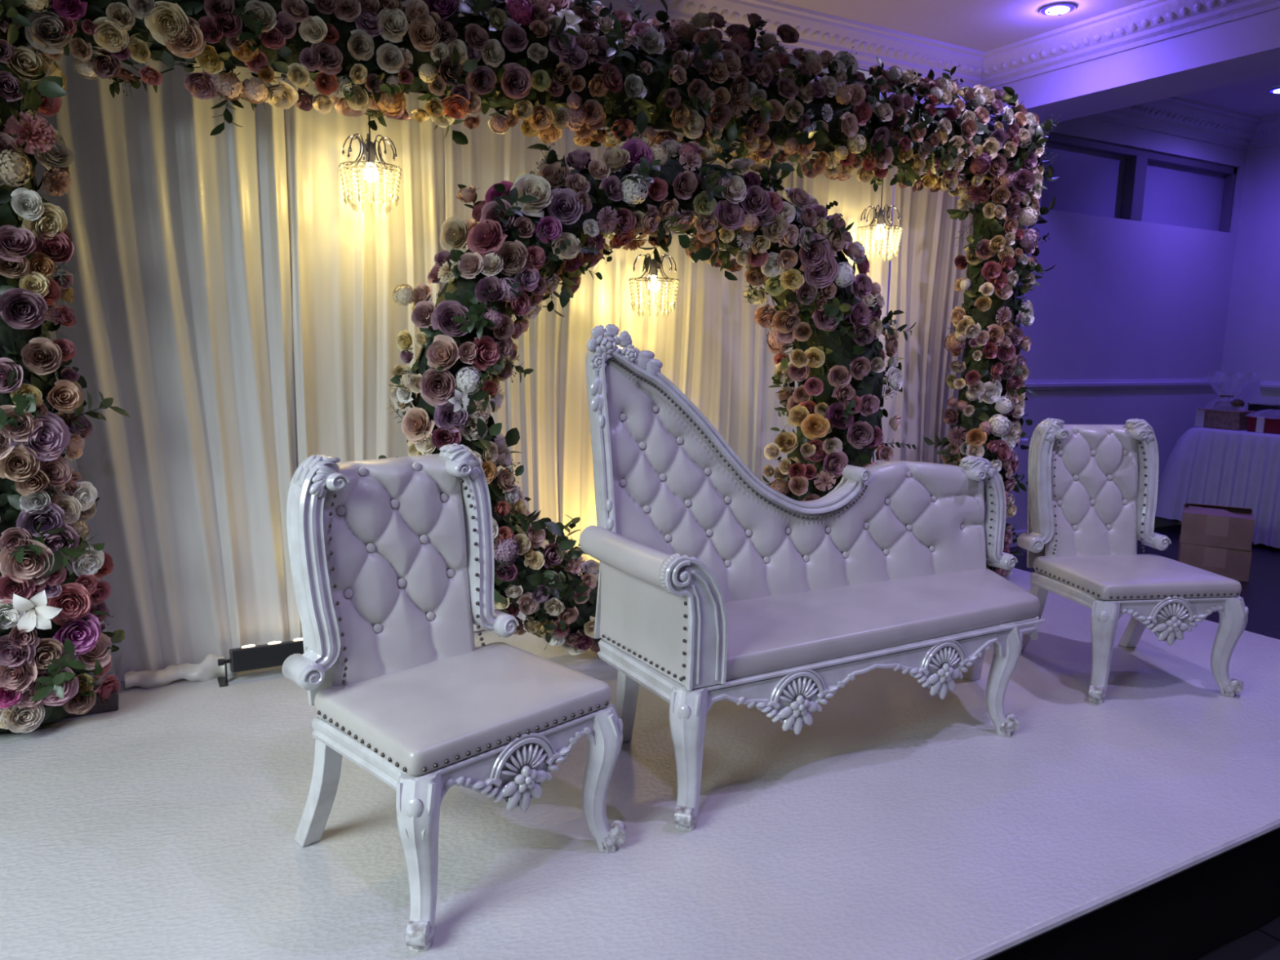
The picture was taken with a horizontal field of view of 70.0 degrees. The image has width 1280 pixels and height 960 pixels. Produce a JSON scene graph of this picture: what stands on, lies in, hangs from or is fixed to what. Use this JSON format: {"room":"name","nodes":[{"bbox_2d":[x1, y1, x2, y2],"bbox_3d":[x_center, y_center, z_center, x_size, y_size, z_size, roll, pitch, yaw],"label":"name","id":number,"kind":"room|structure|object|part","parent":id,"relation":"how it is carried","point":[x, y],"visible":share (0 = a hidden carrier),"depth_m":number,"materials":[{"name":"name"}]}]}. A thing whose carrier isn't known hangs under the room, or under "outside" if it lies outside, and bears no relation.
{"room":"event space","nodes":[
{"label":"event space","id":0,"kind":"room"},
{"bbox_2d":[281,0,1246,532],"bbox_3d":[-0.191,-1.152,6.073,14.440,4.000,0.200,-4,10,-29],"label":"wall","id":1,"kind":"structure","parent":0,"point":[1122,299],"depth_m":8.52,"materials":[{"name":"white paint"}]},
{"bbox_2d":[293,378,1222,402],"bbox_3d":[-0.145,-0.592,6.057,14.040,0.090,0.032,-4,10,-29],"label":"trim","id":2,"kind":"structure","parent":1,"relation":"attached to","point":[1060,384],"depth_m":8.61,"materials":[{"name":"white paint"}]},
{"bbox_2d":[580,0,985,88],"bbox_3d":[-1.727,-2.883,4.697,10.230,0.215,0.190,-4,10,-29],"label":"trim","id":3,"kind":"structure","parent":1,"relation":"attached to","point":[818,31],"depth_m":6.39,"materials":[{"name":"grey paint"}]},
{"bbox_2d":[1008,515,1179,547],"bbox_3d":[-0.174,0.771,6.275,14.040,0.140,0.020,-4,10,-29],"label":"baseboard","id":4,"kind":"structure","parent":1,"relation":"attached to","point":[1159,522],"depth_m":9.24,"materials":[{"name":"white paint"}]},
{"bbox_2d":[981,0,1279,88],"bbox_3d":[5.038,-2.469,2.877,0.190,0.215,10.000,-4,10,-29],"label":"trim","id":5,"kind":"structure","parent":1,"relation":"attached to","point":[1146,22],"depth_m":6.18,"materials":[{"name":"grey paint"}]},
{"bbox_2d":[989,8,1279,126],"bbox_3d":[5.364,-2.380,3.075,0.560,0.440,10.000,-4,10,-29],"label":"ceiling beam","id":6,"kind":"structure","parent":1,"relation":"attached to","point":[1246,48],"depth_m":6.12,"materials":[{"name":"white paint"}]},
{"bbox_2d":[1040,131,1237,232],"bbox_3d":[4.653,-2.722,8.498,2.910,0.640,0.150,-4,10,-29],"label":"window","id":7,"kind":"structure","parent":1,"relation":"in","point":[1095,178],"depth_m":8.40,"materials":[{"name":"grey"}]},
{"bbox_3d":[3.918,-2.661,8.148,1.240,0.600,0.020,-4,10,-29],"label":"pane","id":8,"kind":"part","parent":7,"relation":"part of","materials":[{"name":"blue glass"}]},
{"bbox_3d":[5.226,-2.748,8.867,1.490,0.600,0.020,-4,10,-29],"label":"pane","id":9,"kind":"part","parent":7,"relation":"part of","materials":[{"name":"blue glass"}]},
{"bbox_2d":[1084,96,1261,150],"bbox_3d":[4.666,-3.289,8.198,3.250,0.247,0.218,-4,10,-29],"label":"trim","id":10,"kind":"structure","parent":1,"relation":"attached to","point":[1176,116],"depth_m":8.41,"materials":[{"name":"grey paint"}]},
{"bbox_2d":[771,0,1279,116],"bbox_3d":[2.268,-2.458,1.441,14.440,0.100,10.600,-4,10,-29],"label":"ceiling","id":11,"kind":"structure","parent":0,"point":[983,25],"depth_m":6.29,"materials":[{"name":"white paint"}]},
{"bbox_2d":[1038,1,1076,16],"bbox_3d":[2.754,-3.098,6.033,0.232,0.028,0.232,-4,10,-29],"label":"recessed light","id":12,"kind":"object","parent":11,"relation":"in","point":[1055,9],"visible":1,"depth_m":6.00,"materials":[{"name":"grey"}]},
{"bbox_2d":[1040,4,1074,15],"bbox_3d":[2.754,-3.103,6.032,0.206,0.011,0.206,-4,10,-29],"label":"diffuser","id":13,"kind":"object","parent":12,"relation":"attached to","point":[1046,10],"depth_m":6.01,"materials":[{"name":"white"}]},
{"bbox_2d":[1266,86,1279,93],"bbox_3d":[5.486,-3.320,7.794,0.232,0.028,0.232,-4,10,-29],"label":"recessed light","id":14,"kind":"object","parent":11,"relation":"in","point":[1276,90],"visible":1,"depth_m":7.80,"materials":[{"name":"grey"}]},
{"bbox_2d":[1008,524,1279,959],"bbox_3d":[2.190,1.592,2.072,14.440,0.100,10.600,-4,10,-29],"label":"floor","id":15,"kind":"structure","parent":0,"point":[1260,594],"depth_m":6.49,"materials":[{"name":"carpet"}]},
{"bbox_2d":[0,568,1279,959],"bbox_3d":[-0.761,1.131,3.027,8.248,0.396,3.063,-4,10,-29],"label":"stage","id":16,"kind":"object","parent":15,"relation":"on","point":[1143,822],"visible":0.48,"depth_m":2.66,"materials":[{"name":"white plastic"}]},
{"bbox_2d":[217,637,303,687],"bbox_3d":[-1.281,0.718,3.879,0.931,0.140,0.100,-4,10,-29],"label":"light bar","id":17,"kind":"object","parent":16,"relation":"on","point":[273,654],"visible":0.41,"depth_m":3.69,"materials":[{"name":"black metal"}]},
{"bbox_3d":[-1.665,0.728,3.665,0.048,0.028,0.027,-4,10,-29],"label":"knob","id":18,"kind":"part","parent":17,"relation":"part of","materials":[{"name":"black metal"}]},
{"bbox_2d":[282,73,444,466],"bbox_3d":[-1.132,-0.584,3.897,0.652,2.688,0.067,-4,10,-29],"label":"drape","id":19,"kind":"object","parent":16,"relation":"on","point":[347,265],"visible":0.35,"depth_m":3.84,"materials":[{"name":"white fabric"}]},
{"bbox_2d":[281,443,626,951],"bbox_3d":[-0.510,0.477,2.447,0.703,1.082,0.718,10,12,44],"label":"carved chair","id":20,"kind":"object","parent":16,"relation":"on","point":[392,559],"visible":1,"depth_m":2.42,"materials":[{"name":"white leather"}]},
{"bbox_3d":[-0.736,0.275,2.621,0.090,0.620,0.500,10,12,44],"label":"panel","id":21,"kind":"part","parent":20,"relation":"part of","materials":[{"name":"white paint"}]},
{"bbox_3d":[-0.839,0.224,2.376,0.145,0.555,0.145,10,12,44],"label":"post","id":22,"kind":"part","parent":20,"relation":"part of","materials":[{"name":"white paint"}]},
{"bbox_3d":[-0.870,0.832,2.476,0.189,0.360,0.059,8,11,37],"label":"leg","id":23,"kind":"part","parent":20,"relation":"part of","materials":[{"name":"white paint"}]},
{"bbox_3d":[-0.476,0.643,2.453,0.465,0.074,0.636,10,12,44],"label":"seat rail","id":24,"kind":"part","parent":20,"relation":"part of","materials":[{"name":"white paint"}]},
{"bbox_3d":[-0.690,0.258,2.573,0.186,0.630,0.450,10,12,44],"label":"backrest","id":25,"kind":"part","parent":20,"relation":"part of","materials":[{"name":"white leather"}]},
{"bbox_3d":[-0.634,0.253,2.515,0.077,0.512,0.455,10,12,44],"label":"nailhead trim","id":26,"kind":"part","parent":20,"relation":"part of","materials":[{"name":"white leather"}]},
{"bbox_3d":[-0.508,0.871,2.113,0.099,0.408,0.119,-1,9,-12],"label":"leg","id":27,"kind":"part","parent":20,"relation":"part of","materials":[{"name":"white paint"}]},
{"bbox_3d":[-0.466,0.574,2.433,0.506,0.074,0.626,10,12,44],"label":"seat","id":28,"kind":"part","parent":20,"relation":"part of","materials":[{"name":"white leather"}]},
{"bbox_3d":[-0.450,0.599,2.420,0.467,0.012,0.634,10,12,44],"label":"nailhead trim","id":29,"kind":"part","parent":20,"relation":"part of","materials":[{"name":"grey metal"}]},
{"bbox_3d":[-0.500,0.178,2.712,0.145,0.555,0.145,10,12,44],"label":"post","id":30,"kind":"part","parent":20,"relation":"part of","materials":[{"name":"white paint"}]},
{"bbox_3d":[-0.109,0.817,2.509,0.119,0.408,0.099,3,9,11],"label":"leg","id":31,"kind":"part","parent":20,"relation":"part of","materials":[{"name":"white paint"}]},
{"bbox_2d":[0,0,1059,733],"bbox_3d":[-0.064,-0.703,4.131,5.506,2.915,0.563,-4,10,-29],"label":"arch","id":32,"kind":"object","parent":16,"relation":"on","point":[55,648],"visible":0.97,"depth_m":3.45,"materials":[{"name":"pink plant"}]},
{"bbox_2d":[338,115,401,214],"bbox_3d":[-1.055,-1.281,3.574,0.240,0.458,0.238,-4,10,-29],"label":"pendant lamp","id":33,"kind":"object","parent":32,"relation":"hanging from","point":[370,172],"visible":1,"depth_m":3.56,"materials":[{"name":"grey"}]},
{"bbox_3d":[-1.122,-1.279,3.549,0.081,0.116,0.009,-2,9,-20],"label":"arm","id":34,"kind":"part","parent":33,"relation":"part of","materials":[{"name":"silver metal"}]},
{"bbox_3d":[-1.123,-1.286,3.598,0.081,0.116,0.009,4,9,19],"label":"arm","id":35,"kind":"part","parent":33,"relation":"part of","materials":[{"name":"silver metal"}]},
{"bbox_3d":[-1.091,-1.272,3.512,0.009,0.116,0.081,6,10,29],"label":"arm","id":36,"kind":"part","parent":33,"relation":"part of","materials":[{"name":"silver metal"}]},
{"bbox_3d":[-1.091,-1.292,3.635,0.009,0.116,0.081,-4,10,-30],"label":"arm","id":37,"kind":"part","parent":33,"relation":"part of","materials":[{"name":"silver metal"}]},
{"bbox_3d":[-1.042,-1.270,3.504,0.009,0.116,0.081,-1,9,-10],"label":"arm","id":38,"kind":"part","parent":33,"relation":"part of","materials":[{"name":"silver metal"}]},
{"bbox_3d":[-1.053,-1.407,3.554,0.006,0.203,0.005,-4,10,-29],"label":"cord","id":39,"kind":"part","parent":33,"relation":"part of","materials":[{"name":"grey plastic"}]},
{"bbox_3d":[-1.056,-1.207,3.586,0.060,0.074,0.060,-4,10,-29],"label":"bulb","id":40,"kind":"part","parent":33,"relation":"part of","materials":[{"name":"beige glass"}]},
{"bbox_3d":[-1.043,-1.292,3.644,0.009,0.116,0.081,3,9,9],"label":"arm","id":41,"kind":"part","parent":33,"relation":"part of","materials":[{"name":"silver metal"}]},
{"bbox_3d":[-1.000,-1.273,3.529,0.081,0.116,0.009,8,11,39],"label":"arm","id":42,"kind":"part","parent":33,"relation":"part of","materials":[{"name":"silver metal"}]},
{"bbox_3d":[-0.983,-1.280,3.575,0.081,0.116,0.009,1,9,-1],"label":"arm","id":43,"kind":"part","parent":33,"relation":"part of","materials":[{"name":"silver metal"}]},
{"bbox_3d":[-1.000,-1.288,3.620,0.081,0.116,0.009,-6,12,-40],"label":"arm","id":44,"kind":"part","parent":33,"relation":"part of","materials":[{"name":"silver metal"}]},
{"bbox_2d":[628,132,679,317],"bbox_3d":[0.070,-1.173,4.223,0.240,0.830,0.238,-4,10,-29],"label":"pendant lamp","id":45,"kind":"object","parent":32,"relation":"hanging from","point":[653,282],"visible":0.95,"depth_m":4.23,"materials":[{"name":"grey"}]},
{"bbox_3d":[-0.001,-0.986,4.227,0.081,0.116,0.009,-2,9,-20],"label":"arm","id":46,"kind":"part","parent":45,"relation":"part of","materials":[{"name":"silver metal"}]},
{"bbox_3d":[0.031,-0.980,4.190,0.009,0.116,0.081,6,10,29],"label":"arm","id":47,"kind":"part","parent":45,"relation":"part of","materials":[{"name":"silver metal"}]},
{"bbox_3d":[0.065,-0.915,4.263,0.060,0.074,0.060,-4,10,-29],"label":"bulb","id":48,"kind":"part","parent":45,"relation":"part of","materials":[{"name":"beige glass"}]},
{"bbox_3d":[0.080,-0.978,4.182,0.009,0.116,0.081,-1,9,-10],"label":"arm","id":49,"kind":"part","parent":45,"relation":"part of","materials":[{"name":"silver metal"}]},
{"bbox_3d":[0.121,-0.995,4.298,0.081,0.116,0.009,-6,12,-40],"label":"arm","id":50,"kind":"part","parent":45,"relation":"part of","materials":[{"name":"silver metal"}]},
{"bbox_3d":[0.122,-0.981,4.207,0.081,0.116,0.009,8,11,39],"label":"arm","id":51,"kind":"part","parent":45,"relation":"part of","materials":[{"name":"silver metal"}]},
{"bbox_3d":[0.138,-0.988,4.252,0.081,0.116,0.009,1,9,-1],"label":"arm","id":52,"kind":"part","parent":45,"relation":"part of","materials":[{"name":"silver metal"}]},
{"bbox_2d":[857,177,902,262],"bbox_3d":[1.280,-1.417,4.861,0.240,0.498,0.238,-4,10,-29],"label":"pendant lamp","id":53,"kind":"object","parent":32,"relation":"hanging from","point":[879,233],"visible":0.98,"depth_m":4.84,"materials":[{"name":"grey"}]},
{"bbox_3d":[1.212,-1.402,4.888,0.081,0.116,0.009,4,9,19],"label":"arm","id":54,"kind":"part","parent":53,"relation":"part of","materials":[{"name":"silver metal"}]},
{"bbox_3d":[1.213,-1.394,4.839,0.081,0.116,0.009,-2,9,-20],"label":"arm","id":55,"kind":"part","parent":53,"relation":"part of","materials":[{"name":"silver metal"}]},
{"bbox_3d":[1.244,-1.407,4.925,0.009,0.116,0.081,-4,10,-30],"label":"arm","id":56,"kind":"part","parent":53,"relation":"part of","materials":[{"name":"silver metal"}]},
{"bbox_3d":[1.245,-1.388,4.802,0.009,0.116,0.081,6,10,29],"label":"arm","id":57,"kind":"part","parent":53,"relation":"part of","materials":[{"name":"silver metal"}]},
{"bbox_3d":[1.279,-1.323,4.876,0.060,0.074,0.060,-4,10,-29],"label":"bulb","id":58,"kind":"part","parent":53,"relation":"part of","materials":[{"name":"beige glass"}]},
{"bbox_3d":[1.283,-1.543,4.841,0.006,0.243,0.005,-4,10,-29],"label":"cord","id":59,"kind":"part","parent":53,"relation":"part of","materials":[{"name":"grey plastic"}]},
{"bbox_3d":[1.293,-1.386,4.794,0.009,0.116,0.081,-1,9,-10],"label":"arm","id":60,"kind":"part","parent":53,"relation":"part of","materials":[{"name":"silver metal"}]},
{"bbox_3d":[1.335,-1.403,4.910,0.081,0.116,0.009,-6,12,-40],"label":"arm","id":61,"kind":"part","parent":53,"relation":"part of","materials":[{"name":"silver metal"}]},
{"bbox_3d":[1.335,-1.389,4.819,0.081,0.116,0.009,8,11,39],"label":"arm","id":62,"kind":"part","parent":53,"relation":"part of","materials":[{"name":"silver metal"}]},
{"bbox_3d":[1.352,-1.396,4.865,0.081,0.116,0.009,1,9,-1],"label":"arm","id":63,"kind":"part","parent":53,"relation":"part of","materials":[{"name":"silver metal"}]},
{"bbox_2d":[444,107,620,631],"bbox_3d":[-0.478,-0.628,4.263,0.874,2.688,0.055,-4,10,-29],"label":"drape","id":64,"kind":"object","parent":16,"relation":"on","point":[548,409],"visible":0.2,"depth_m":4.33,"materials":[{"name":"white fabric"}]},
{"bbox_2d":[378,118,915,654],"bbox_3d":[0.207,-0.384,3.983,2.588,2.317,0.672,-4,10,-31],"label":"ring","id":65,"kind":"object","parent":16,"relation":"on","point":[530,234],"visible":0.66,"depth_m":3.71,"materials":[{"name":"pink plant"}]},
{"bbox_2d":[620,125,770,478],"bbox_3d":[0.284,-0.680,4.688,0.887,2.688,0.049,-4,10,-29],"label":"drape","id":66,"kind":"object","parent":16,"relation":"on","point":[711,347],"visible":0.23,"depth_m":4.71,"materials":[{"name":"white fabric"}]},
{"bbox_2d":[457,0,989,107],"bbox_3d":[-0.542,-0.739,4.381,6.050,2.890,0.240,-4,10,-29],"label":"stand","id":67,"kind":"object","parent":16,"relation":"on","point":[793,60],"visible":0.02,"depth_m":4.75,"materials":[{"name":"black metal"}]},
{"bbox_2d":[26,44,302,688],"bbox_3d":[-2.316,-0.481,3.209,2.090,2.725,0.139,-4,10,-29],"label":"drape","id":68,"kind":"object","parent":67,"relation":"hanging from","point":[180,260],"visible":0.59,"depth_m":3.57,"materials":[{"name":"white fabric"}]},
{"bbox_2d":[578,323,1044,831],"bbox_3d":[0.740,0.196,3.240,1.930,1.442,0.760,-4,10,-29],"label":"sofa","id":69,"kind":"object","parent":16,"relation":"on","point":[716,583],"visible":1,"depth_m":3.09,"materials":[{"name":"white leather"}]},
{"bbox_3d":[-0.051,0.741,3.130,0.068,0.370,0.191,-1,9,-13],"label":"leg","id":70,"kind":"part","parent":69,"relation":"part of","materials":[{"name":"white paint"}]},
{"bbox_3d":[0.016,0.367,2.799,0.186,0.383,0.511,-4,10,-32],"label":"arm","id":71,"kind":"part","parent":69,"relation":"part of"},
{"bbox_3d":[0.137,0.797,2.659,0.108,0.410,0.130,2,9,3],"label":"leg","id":72,"kind":"part","parent":69,"relation":"part of","materials":[{"name":"white paint"}]},
{"bbox_3d":[0.625,0.000,3.433,1.772,0.965,0.128,-3,10,-26],"label":"panel","id":73,"kind":"part","parent":69,"relation":"part of","materials":[{"name":"white leather"}]},
{"bbox_3d":[0.340,-0.112,3.204,1.097,0.727,0.149,-3,10,-26],"label":"rail","id":74,"kind":"part","parent":69,"relation":"part of","materials":[{"name":"white paint"}]},
{"bbox_3d":[0.651,0.002,3.360,1.707,0.945,0.185,-3,10,-24],"label":"backrest","id":75,"kind":"part","parent":69,"relation":"part of","materials":[{"name":"white leather"}]},
{"bbox_3d":[0.732,0.040,3.178,1.734,0.916,0.544,-4,10,-29],"label":"nailhead trim","id":76,"kind":"part","parent":69,"relation":"part of","materials":[{"name":"grey metal"}]},
{"bbox_3d":[0.761,0.540,3.242,1.799,0.063,0.506,-4,10,-29],"label":"seat rail","id":77,"kind":"part","parent":69,"relation":"part of","materials":[{"name":"white paint"}]},
{"bbox_3d":[0.806,0.461,3.262,1.697,0.090,0.525,-4,10,-29],"label":"seat","id":78,"kind":"part","parent":69,"relation":"part of","materials":[{"name":"white leather"}]},
{"bbox_3d":[1.401,0.662,3.812,0.095,0.370,0.110,-4,10,-29],"label":"leg","id":79,"kind":"part","parent":69,"relation":"part of","materials":[{"name":"white paint"}]},
{"bbox_3d":[1.407,0.131,3.752,0.202,0.442,0.132,-4,10,-29],"label":"post","id":80,"kind":"part","parent":69,"relation":"part of","materials":[{"name":"white paint"}]},
{"bbox_3d":[1.318,0.715,3.330,0.118,0.410,0.100,5,10,22],"label":"leg","id":81,"kind":"part","parent":69,"relation":"part of","materials":[{"name":"white paint"}]},
{"bbox_2d":[759,145,894,485],"bbox_3d":[1.049,-0.731,5.107,0.858,2.688,0.054,-4,10,-29],"label":"drape","id":82,"kind":"object","parent":16,"relation":"on","point":[853,196],"visible":0.07,"depth_m":5.02,"materials":[{"name":"white fabric"}]},
{"bbox_2d":[877,123,995,464],"bbox_3d":[1.771,-0.778,5.500,0.785,2.688,0.053,-4,10,-29],"label":"drape","id":83,"kind":"object","parent":16,"relation":"on","point":[924,272],"visible":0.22,"depth_m":5.43,"materials":[{"name":"white fabric"}]},
{"bbox_3d":[-0.757,0.948,2.998,8.248,0.026,3.063,-4,10,-29],"label":"edge trim","id":84,"kind":"part","parent":16,"relation":"part of","materials":[{"name":"white paint"}]},
{"bbox_2d":[1017,417,1248,703],"bbox_3d":[2.068,0.299,3.911,0.718,1.082,0.704,0,9,-9],"label":"carved chair","id":85,"kind":"object","parent":16,"relation":"on","point":[1092,489],"visible":0.99,"depth_m":4.00,"materials":[{"name":"white leather"}]},
{"bbox_3d":[2.005,0.085,4.181,0.500,0.620,0.090,0,9,-9],"label":"panel","id":86,"kind":"part","parent":85,"relation":"part of","materials":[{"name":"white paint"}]},
{"bbox_3d":[1.760,0.621,4.151,0.059,0.360,0.189,-1,9,-16],"label":"leg","id":87,"kind":"part","parent":85,"relation":"part of","materials":[{"name":"white paint"}]},
{"bbox_3d":[1.785,0.015,4.040,0.145,0.555,0.145,0,9,-9],"label":"post","id":88,"kind":"part","parent":85,"relation":"part of","materials":[{"name":"white paint"}]},
{"bbox_3d":[2.083,0.467,3.900,0.636,0.074,0.465,0,9,-9],"label":"seat rail","id":89,"kind":"part","parent":85,"relation":"part of","materials":[{"name":"white paint"}]},
{"bbox_3d":[2.016,0.070,4.114,0.450,0.630,0.186,0,9,-9],"label":"backrest","id":90,"kind":"part","parent":85,"relation":"part of","materials":[{"name":"white leather"}]},
{"bbox_3d":[2.028,0.067,4.036,0.455,0.512,0.077,0,9,-9],"label":"nailhead trim","id":91,"kind":"part","parent":85,"relation":"part of","materials":[{"name":"grey metal"}]},
{"bbox_3d":[1.839,0.677,3.645,0.099,0.408,0.119,5,10,24],"label":"leg","id":92,"kind":"part","parent":85,"relation":"part of","materials":[{"name":"white paint"}]},
{"bbox_3d":[2.313,0.618,4.240,0.059,0.360,0.189,1,9,-2],"label":"leg","id":93,"kind":"part","parent":85,"relation":"part of","materials":[{"name":"white paint"}]},
{"bbox_3d":[2.086,0.398,3.876,0.626,0.074,0.506,0,9,-9],"label":"seat","id":94,"kind":"part","parent":85,"relation":"part of","materials":[{"name":"white leather"}]},
{"bbox_3d":[2.090,0.424,3.857,0.634,0.012,0.467,0,9,-9],"label":"nailhead trim","id":95,"kind":"part","parent":85,"relation":"part of","materials":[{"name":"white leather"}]},
{"bbox_3d":[2.258,0.012,4.116,0.145,0.555,0.145,0,9,-9],"label":"post","id":96,"kind":"part","parent":85,"relation":"part of","materials":[{"name":"white paint"}]},
{"bbox_3d":[2.397,0.674,3.735,0.099,0.408,0.119,-7,12,-42],"label":"leg","id":97,"kind":"part","parent":85,"relation":"part of","materials":[{"name":"white paint"}]},
{"bbox_2d":[1177,534,1252,582],"bbox_3d":[4.643,0.630,7.411,0.480,0.251,0.402,6,10,29],"label":"carton","id":98,"kind":"object","parent":15,"relation":"on","point":[1234,564],"visible":0.61,"depth_m":7.22,"materials":[{"name":"brown cardboard"}]},
{"bbox_2d":[1179,502,1254,551],"bbox_3d":[4.644,0.356,7.367,0.480,0.304,0.402,6,10,30],"label":"carton","id":99,"kind":"object","parent":98,"relation":"on","point":[1226,528],"visible":1,"depth_m":7.22,"materials":[{"name":"brown cardboard"}]},
{"bbox_2d":[1217,145,1279,410],"bbox_3d":[8.353,-0.857,5.236,0.330,4.000,10.400,-4,10,-29],"label":"wall","id":100,"kind":"structure","parent":0,"point":[1251,347],"depth_m":9.08,"materials":[{"name":"white paint"}]},
{"bbox_2d":[1247,113,1279,150],"bbox_3d":[8.359,-2.674,4.705,0.218,0.247,10.000,-4,10,-29],"label":"trim","id":101,"kind":"structure","parent":100,"relation":"attached to","point":[1267,134],"depth_m":8.83,"materials":[{"name":"grey paint"}]},
{"bbox_2d":[1259,381,1279,391],"bbox_3d":[6.483,-0.809,8.267,0.032,0.090,1.630,-4,10,-29],"label":"trim","id":102,"kind":"structure","parent":100,"relation":"attached to","point":[1264,385],"depth_m":8.89,"materials":[{"name":"white paint"}]},
{"bbox_3d":[6.197,0.148,8.168,0.600,1.026,2.220,-4,10,-29],"label":"folding table","id":103,"kind":"object","parent":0,"visible":0},
{"bbox_2d":[1155,426,1279,548],"bbox_3d":[6.072,0.125,8.165,0.875,1.008,2.590,-4,10,-29],"label":"tablecloth","id":104,"kind":"object","parent":103,"relation":"on","point":[1212,466],"visible":0.7,"depth_m":8.61,"materials":[{"name":"white fabric"}]},
{"bbox_2d":[1194,395,1256,430],"bbox_3d":[5.643,-0.772,8.806,0.345,0.546,0.440,-4,10,-29],"label":"hamper","id":105,"kind":"object","parent":104,"relation":"on","point":[1226,415],"visible":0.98,"depth_m":8.74,"materials":[{"name":"brown cardboard"}]},
{"bbox_2d":[1245,415,1279,434],"bbox_3d":[5.870,-0.543,8.435,0.361,0.216,0.497,-4,10,-29],"label":"hamper","id":106,"kind":"object","parent":104,"relation":"on","point":[1260,424],"visible":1,"depth_m":8.42,"materials":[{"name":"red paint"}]},
{"bbox_2d":[1246,402,1279,417],"bbox_3d":[5.997,-0.608,8.752,0.192,0.250,0.268,-4,10,-29],"label":"gift box","id":107,"kind":"object","parent":104,"relation":"on","point":[1273,410],"visible":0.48,"depth_m":8.68,"materials":[{"name":"black cardboard"}]}
]}

